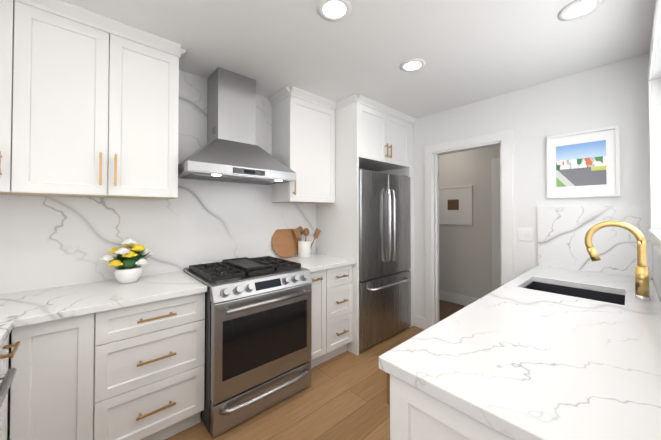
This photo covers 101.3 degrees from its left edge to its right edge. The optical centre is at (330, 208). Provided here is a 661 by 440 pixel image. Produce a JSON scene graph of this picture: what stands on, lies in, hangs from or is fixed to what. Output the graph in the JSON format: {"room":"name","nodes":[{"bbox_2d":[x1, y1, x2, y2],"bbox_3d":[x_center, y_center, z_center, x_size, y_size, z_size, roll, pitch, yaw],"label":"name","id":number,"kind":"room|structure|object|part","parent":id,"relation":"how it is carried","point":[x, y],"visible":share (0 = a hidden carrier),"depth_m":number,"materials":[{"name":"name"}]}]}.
{"room":"kitchen","nodes":[
{"label":"kitchen","id":0,"kind":"room"},
{"bbox_2d":[165,300,465,439],"bbox_3d":[-0.233,1.433,1.345,7.140,0.060,2.782,1,-1,-42],"label":"floor","id":1,"kind":"structure","parent":0,"point":[343,396],"depth_m":1.91,"materials":[{"name":"brown wood"}]},
{"bbox_2d":[0,327,27,438],"bbox_3d":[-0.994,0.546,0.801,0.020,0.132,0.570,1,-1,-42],"label":"base cabinet","id":2,"kind":"object","parent":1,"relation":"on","point":[13,344],"depth_m":1.19,"materials":[{"name":"white wood"}]},
{"bbox_2d":[0,271,206,347],"bbox_3d":[-1.031,0.500,0.921,1.444,0.036,2.118,1,-1,-42],"label":"countertop","id":3,"kind":"structure","parent":2,"relation":"on","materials":[{"name":"stone"}]},
{"bbox_2d":[99,238,153,283],"bbox_3d":[-1.359,0.347,1.814,0.295,0.294,0.240,1,-1,-42],"label":"potted plant","id":4,"kind":"object","parent":3,"relation":"on","point":[125,261],"visible":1,"depth_m":1.77,"materials":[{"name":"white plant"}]},
{"bbox_2d":[114,266,142,283],"bbox_3d":[-1.354,0.445,1.818,0.156,0.098,0.156,1,-1,-42],"label":"flower pot","id":5,"kind":"object","parent":4,"relation":"attached to","point":[123,274],"depth_m":1.77,"materials":[{"name":"white ceramic"}]},
{"bbox_2d":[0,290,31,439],"bbox_3d":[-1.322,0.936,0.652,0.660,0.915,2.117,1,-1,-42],"label":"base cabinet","id":6,"kind":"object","parent":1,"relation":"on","point":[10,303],"depth_m":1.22,"materials":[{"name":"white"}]},
{"bbox_3d":[-1.014,0.600,0.795,0.057,0.024,0.530,1,-1,-42],"label":"handle","id":7,"kind":"part","parent":6,"relation":"part of","materials":[{"name":"silver metal"}]},
{"bbox_2d":[16,271,206,439],"bbox_3d":[-1.281,0.951,1.684,0.783,0.915,0.640,1,-1,-42],"label":"base cabinet","id":8,"kind":"object","parent":1,"relation":"on","point":[114,359],"depth_m":1.47,"materials":[{"name":"white wood"}]},
{"bbox_2d":[183,256,311,437],"bbox_3d":[-0.643,0.923,2.137,0.762,0.983,0.781,1,-1,-42],"label":"range","id":9,"kind":"object","parent":1,"relation":"on","point":[258,331],"visible":1,"depth_m":1.85,"materials":[{"name":"grey metal"}]},
{"bbox_2d":[183,263,306,286],"bbox_3d":[-0.687,0.497,2.192,0.762,0.017,0.649,1,-1,-42],"label":"cooktop","id":10,"kind":"object","parent":9,"relation":"in","point":[198,276],"depth_m":1.97,"materials":[{"name":"black metal"}]},
{"bbox_3d":[-0.454,0.534,1.933,0.762,0.100,0.086,1,-1,-42],"label":"panel","id":11,"kind":"part","parent":9,"relation":"part of","materials":[{"name":"silver metal"}]},
{"bbox_3d":[-0.450,1.306,1.918,0.754,0.188,0.057,1,-1,-42],"label":"drawer","id":12,"kind":"part","parent":9,"relation":"part of","materials":[{"name":"silver metal"}]},
{"bbox_3d":[-0.449,0.895,1.922,0.754,0.610,0.062,1,-1,-42],"label":"door","id":13,"kind":"part","parent":9,"relation":"part of","materials":[{"name":"silver metal"}]},
{"bbox_2d":[280,253,354,367],"bbox_3d":[-0.193,0.965,2.666,0.609,0.915,0.641,1,-1,-42],"label":"base cabinet","id":14,"kind":"object","parent":1,"relation":"on","point":[332,305],"visible":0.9,"depth_m":2.50,"materials":[{"name":"white wood"}]},
{"bbox_2d":[280,253,354,271],"bbox_3d":[-0.195,0.525,2.676,0.609,0.036,0.633,1,-1,-42],"label":"countertop","id":15,"kind":"structure","parent":14,"relation":"on","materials":[{"name":"stone"}]},
{"bbox_2d":[271,229,298,257],"bbox_3d":[-0.466,0.319,2.821,0.332,0.382,0.090,1,-1,-42],"label":"cutting board","id":16,"kind":"object","parent":15,"relation":"on","point":[284,242],"visible":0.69,"depth_m":2.79,"materials":[{"name":"brown wood"}]},
{"bbox_2d":[293,226,320,257],"bbox_3d":[-0.262,0.351,2.902,0.278,0.318,0.196,1,-1,-42],"label":"utensil crock","id":17,"kind":"object","parent":15,"relation":"on","point":[304,248],"visible":1,"depth_m":2.84,"materials":[{"name":"white ceramic"}]},
{"bbox_2d":[268,87,416,354],"bbox_3d":[0.208,0.163,3.001,1.651,2.529,0.698,1,-1,-42],"label":"kitchen cabinets","id":18,"kind":"object","parent":1,"relation":"on","point":[324,149],"visible":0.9,"depth_m":2.75,"materials":[{"name":"white wood"}]},
{"bbox_3d":[-0.271,-1.072,2.779,0.618,0.067,0.373,1,-1,-42],"label":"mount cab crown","id":19,"kind":"part","parent":18,"relation":"part of","materials":[{"name":"white wood"}]},
{"bbox_3d":[0.422,0.166,3.225,1.033,2.528,0.653,1,-1,-42],"label":"panel","id":20,"kind":"part","parent":18,"relation":"part of","materials":[{"name":"white wood"}]},
{"bbox_3d":[0.427,-1.066,3.204,1.078,0.067,0.678,1,-1,-42],"label":"crown","id":21,"kind":"part","parent":18,"relation":"part of","materials":[{"name":"white wood"}]},
{"bbox_2d":[359,168,410,350],"bbox_3d":[0.435,0.517,3.155,0.904,1.824,0.710,1,-1,-42],"label":"fridge","id":22,"kind":"object","parent":1,"relation":"on","point":[384,258],"visible":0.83,"depth_m":2.87,"materials":[{"name":"grey metal"}]},
{"bbox_3d":[0.430,0.167,2.825,0.449,1.105,0.090,1,-1,-42],"label":"door","id":23,"kind":"part","parent":22,"relation":"part of","materials":[{"name":"silver metal"}]},
{"bbox_2d":[359,270,410,350],"bbox_3d":[0.599,1.066,2.965,0.904,0.662,0.090,1,-1,-42],"label":"freezer","id":24,"kind":"object","parent":22,"relation":"in","point":[383,313],"depth_m":2.87,"materials":[{"name":"silver metal"}]},
{"bbox_3d":[0.768,0.172,3.130,0.449,1.105,0.090,1,-1,-42],"label":"door","id":25,"kind":"part","parent":22,"relation":"part of","materials":[{"name":"silver metal"}]},
{"bbox_2d":[379,221,660,439],"bbox_3d":[1.212,0.736,1.409,2.283,1.336,0.682,1,-1,-42],"label":"kitchen island","id":26,"kind":"object","parent":1,"relation":"on","point":[538,352],"visible":1,"depth_m":0.85,"materials":[{"name":"white stone"}]},
{"bbox_2d":[524,281,624,304],"bbox_3d":[1.486,0.637,1.677,0.444,0.212,0.484,1,-1,-42],"label":"basin","id":27,"kind":"object","parent":26,"relation":"in","point":[610,296],"depth_m":1.80,"materials":[{"name":"grey metal"}]},
{"bbox_2d":[584,221,649,296],"bbox_3d":[1.597,0.269,1.523,0.099,0.400,0.252,1,-1,-42],"label":"faucet","id":28,"kind":"object","parent":26,"relation":"on","point":[642,288],"depth_m":1.47,"materials":[{"name":"gold metal"}]},
{"bbox_2d":[634,294,650,300],"bbox_3d":[1.682,0.479,1.461,0.059,0.022,0.059,1,-1,-42],"label":"base","id":29,"kind":"object","parent":26,"relation":"on","point":[640,297],"depth_m":1.44,"materials":[{"name":"silver metal"}]},
{"bbox_2d":[63,0,654,118],"bbox_3d":[-0.233,-1.141,1.383,7.140,0.030,2.782,1,-1,-42],"label":"ceiling","id":30,"kind":"structure","parent":0,"point":[469,51],"depth_m":1.83,"materials":[{"name":"white paint"}]},
{"bbox_2d":[317,0,351,21],"bbox_3d":[0.023,-1.120,1.524,0.194,0.008,0.194,1,-1,-42],"label":"recessed light","id":31,"kind":"object","parent":30,"relation":"in","point":[334,10],"visible":1,"depth_m":1.53,"materials":[{"name":"white plastic"}]},
{"bbox_2d":[400,58,425,71],"bbox_3d":[0.639,-1.111,2.109,0.194,0.008,0.194,1,-1,-42],"label":"recessed light","id":32,"kind":"object","parent":30,"relation":"in","point":[413,65],"visible":1,"depth_m":2.10,"materials":[{"name":"white plastic"}]},
{"bbox_2d":[558,0,604,20],"bbox_3d":[1.401,-1.120,1.520,0.194,0.008,0.194,1,-1,-42],"label":"recessed light","id":33,"kind":"object","parent":30,"relation":"in","point":[575,10],"visible":1,"depth_m":1.52,"materials":[{"name":"white plastic"}]},
{"bbox_2d":[439,146,499,298],"bbox_3d":[2.373,0.172,3.716,0.120,2.530,2.782,1,-1,-42],"label":"wall","id":34,"kind":"structure","parent":0,"point":[465,260],"depth_m":3.98,"materials":[{"name":"white paint"}]},
{"bbox_2d":[439,185,472,224],"bbox_3d":[1.877,-0.046,4.159,0.024,0.580,0.565,1,-1,-42],"label":"framed picture","id":35,"kind":"object","parent":34,"relation":"attached to","point":[455,204],"visible":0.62,"depth_m":4.12,"materials":[{"name":"white paper"}]},
{"bbox_2d":[448,199,458,209],"bbox_3d":[1.881,-0.056,4.159,0.002,0.160,0.170,1,-1,-42],"label":"art","id":36,"kind":"object","parent":35,"relation":"attached to","point":[453,204],"depth_m":4.15,"materials":[{"name":"brown paper"}]},
{"bbox_2d":[439,290,478,305],"bbox_3d":[2.323,1.362,3.654,0.014,0.150,2.542,1,-1,-42],"label":"baseboard","id":37,"kind":"structure","parent":34,"relation":"attached to","point":[460,299],"depth_m":4.10,"materials":[{"name":"white paint"}]},
{"bbox_2d":[491,158,500,290],"bbox_3d":[2.592,0.367,3.367,0.018,2.130,1.050,1,-1,-42],"label":"door frame","id":38,"kind":"structure","parent":34,"relation":"attached to","point":[496,229],"depth_m":3.71,"materials":[{"name":"white paint"}]},
{"bbox_2d":[413,53,652,325],"bbox_3d":[1.483,0.161,2.913,0.120,2.530,2.542,1,-1,-42],"label":"wall","id":39,"kind":"structure","parent":0,"point":[608,95],"depth_m":2.40,"materials":[{"name":"white paint"}]},
{"bbox_2d":[415,315,424,328],"bbox_3d":[1.443,1.360,2.840,0.014,0.130,1.230,1,-1,-42],"label":"baseboard","id":40,"kind":"structure","parent":39,"relation":"attached to","point":[419,322],"depth_m":3.24,"materials":[{"name":"white paint"}]},
{"bbox_2d":[424,129,513,329],"bbox_3d":[1.471,0.340,2.925,0.152,2.173,0.896,1,-1,-42],"label":"door frame","id":41,"kind":"structure","parent":39,"relation":"attached to","point":[505,137],"depth_m":3.03,"materials":[{"name":"white paint"}]},
{"bbox_2d":[517,227,532,240],"bbox_3d":[1.782,0.236,2.483,0.010,0.120,0.116,1,-1,-42],"label":"light switch","id":42,"kind":"object","parent":39,"relation":"attached to","point":[524,234],"visible":1,"depth_m":2.48,"materials":[{"name":"white plastic"}]},
{"bbox_2d":[546,125,620,197],"bbox_3d":[2.032,-0.357,2.201,0.027,0.535,0.438,1,-1,-42],"label":"framed picture","id":43,"kind":"object","parent":39,"relation":"attached to","point":[586,163],"visible":1,"depth_m":2.18,"materials":[{"name":"white paper"}]},
{"bbox_2d":[556,140,606,186],"bbox_3d":[2.030,-0.357,2.206,0.002,0.345,0.300,1,-1,-42],"label":"art","id":44,"kind":"object","parent":43,"relation":"attached to","point":[583,163],"depth_m":2.19},
{"bbox_2d":[537,206,652,278],"bbox_3d":[2.063,0.241,2.165,0.020,0.517,0.655,1,-1,-42],"label":"backsplash","id":45,"kind":"structure","parent":39,"relation":"attached to","point":[562,231],"depth_m":2.14,"materials":[{"name":"stone"}]},
{"bbox_2d":[649,0,660,301],"bbox_3d":[0.214,0.118,-0.025,5.942,2.530,0.120,1,-1,-42],"label":"wall","id":46,"kind":"structure","parent":0,"point":[656,105],"depth_m":1.75,"materials":[{"name":"white paint"}]},
{"bbox_2d":[648,0,660,255],"bbox_3d":[1.684,-0.348,1.337,1.340,1.142,0.122,1,-1,-42],"label":"window","id":47,"kind":"structure","parent":46,"relation":"in","point":[656,239],"depth_m":1.72,"materials":[{"name":"white paint"}]},
{"bbox_3d":[-0.886,0.156,2.567,4.102,2.530,0.120,1,-1,-42],"label":"wall","id":48,"kind":"structure","parent":0,"visible":0},
{"bbox_2d":[0,0,15,194],"bbox_3d":[-1.937,-0.605,1.299,0.584,1.042,0.328,1,-1,-42],"label":"upper cabinet","id":49,"kind":"object","parent":48,"relation":"attached to","point":[7,7],"depth_m":1.36,"materials":[{"name":"white wood"}]},
{"bbox_2d":[16,0,183,199],"bbox_3d":[-1.441,-0.598,1.747,0.753,1.042,0.328,1,-1,-42],"label":"upper cabinet","id":50,"kind":"object","parent":48,"relation":"attached to","point":[89,103],"depth_m":1.58,"materials":[{"name":"white wood"}]},
{"bbox_3d":[-1.625,-1.089,1.556,1.382,0.067,0.373,1,-1,-42],"label":"crown","id":51,"kind":"part","parent":50,"relation":"part of","materials":[{"name":"white wood"}]},
{"bbox_2d":[0,70,315,293],"bbox_3d":[-1.224,-0.307,2.175,2.825,1.614,0.020,1,-1,-42],"label":"backsplash","id":52,"kind":"structure","parent":48,"relation":"attached to","point":[49,241],"depth_m":2.09,"materials":[{"name":"stone"}]},
{"bbox_2d":[178,67,295,184],"bbox_3d":[-0.775,-0.674,2.245,0.860,0.878,0.481,1,-1,-42],"label":"range hood","id":53,"kind":"object","parent":48,"relation":"attached to","point":[230,151],"visible":0.98,"depth_m":2.18,"materials":[{"name":"silver metal"}]}
]}

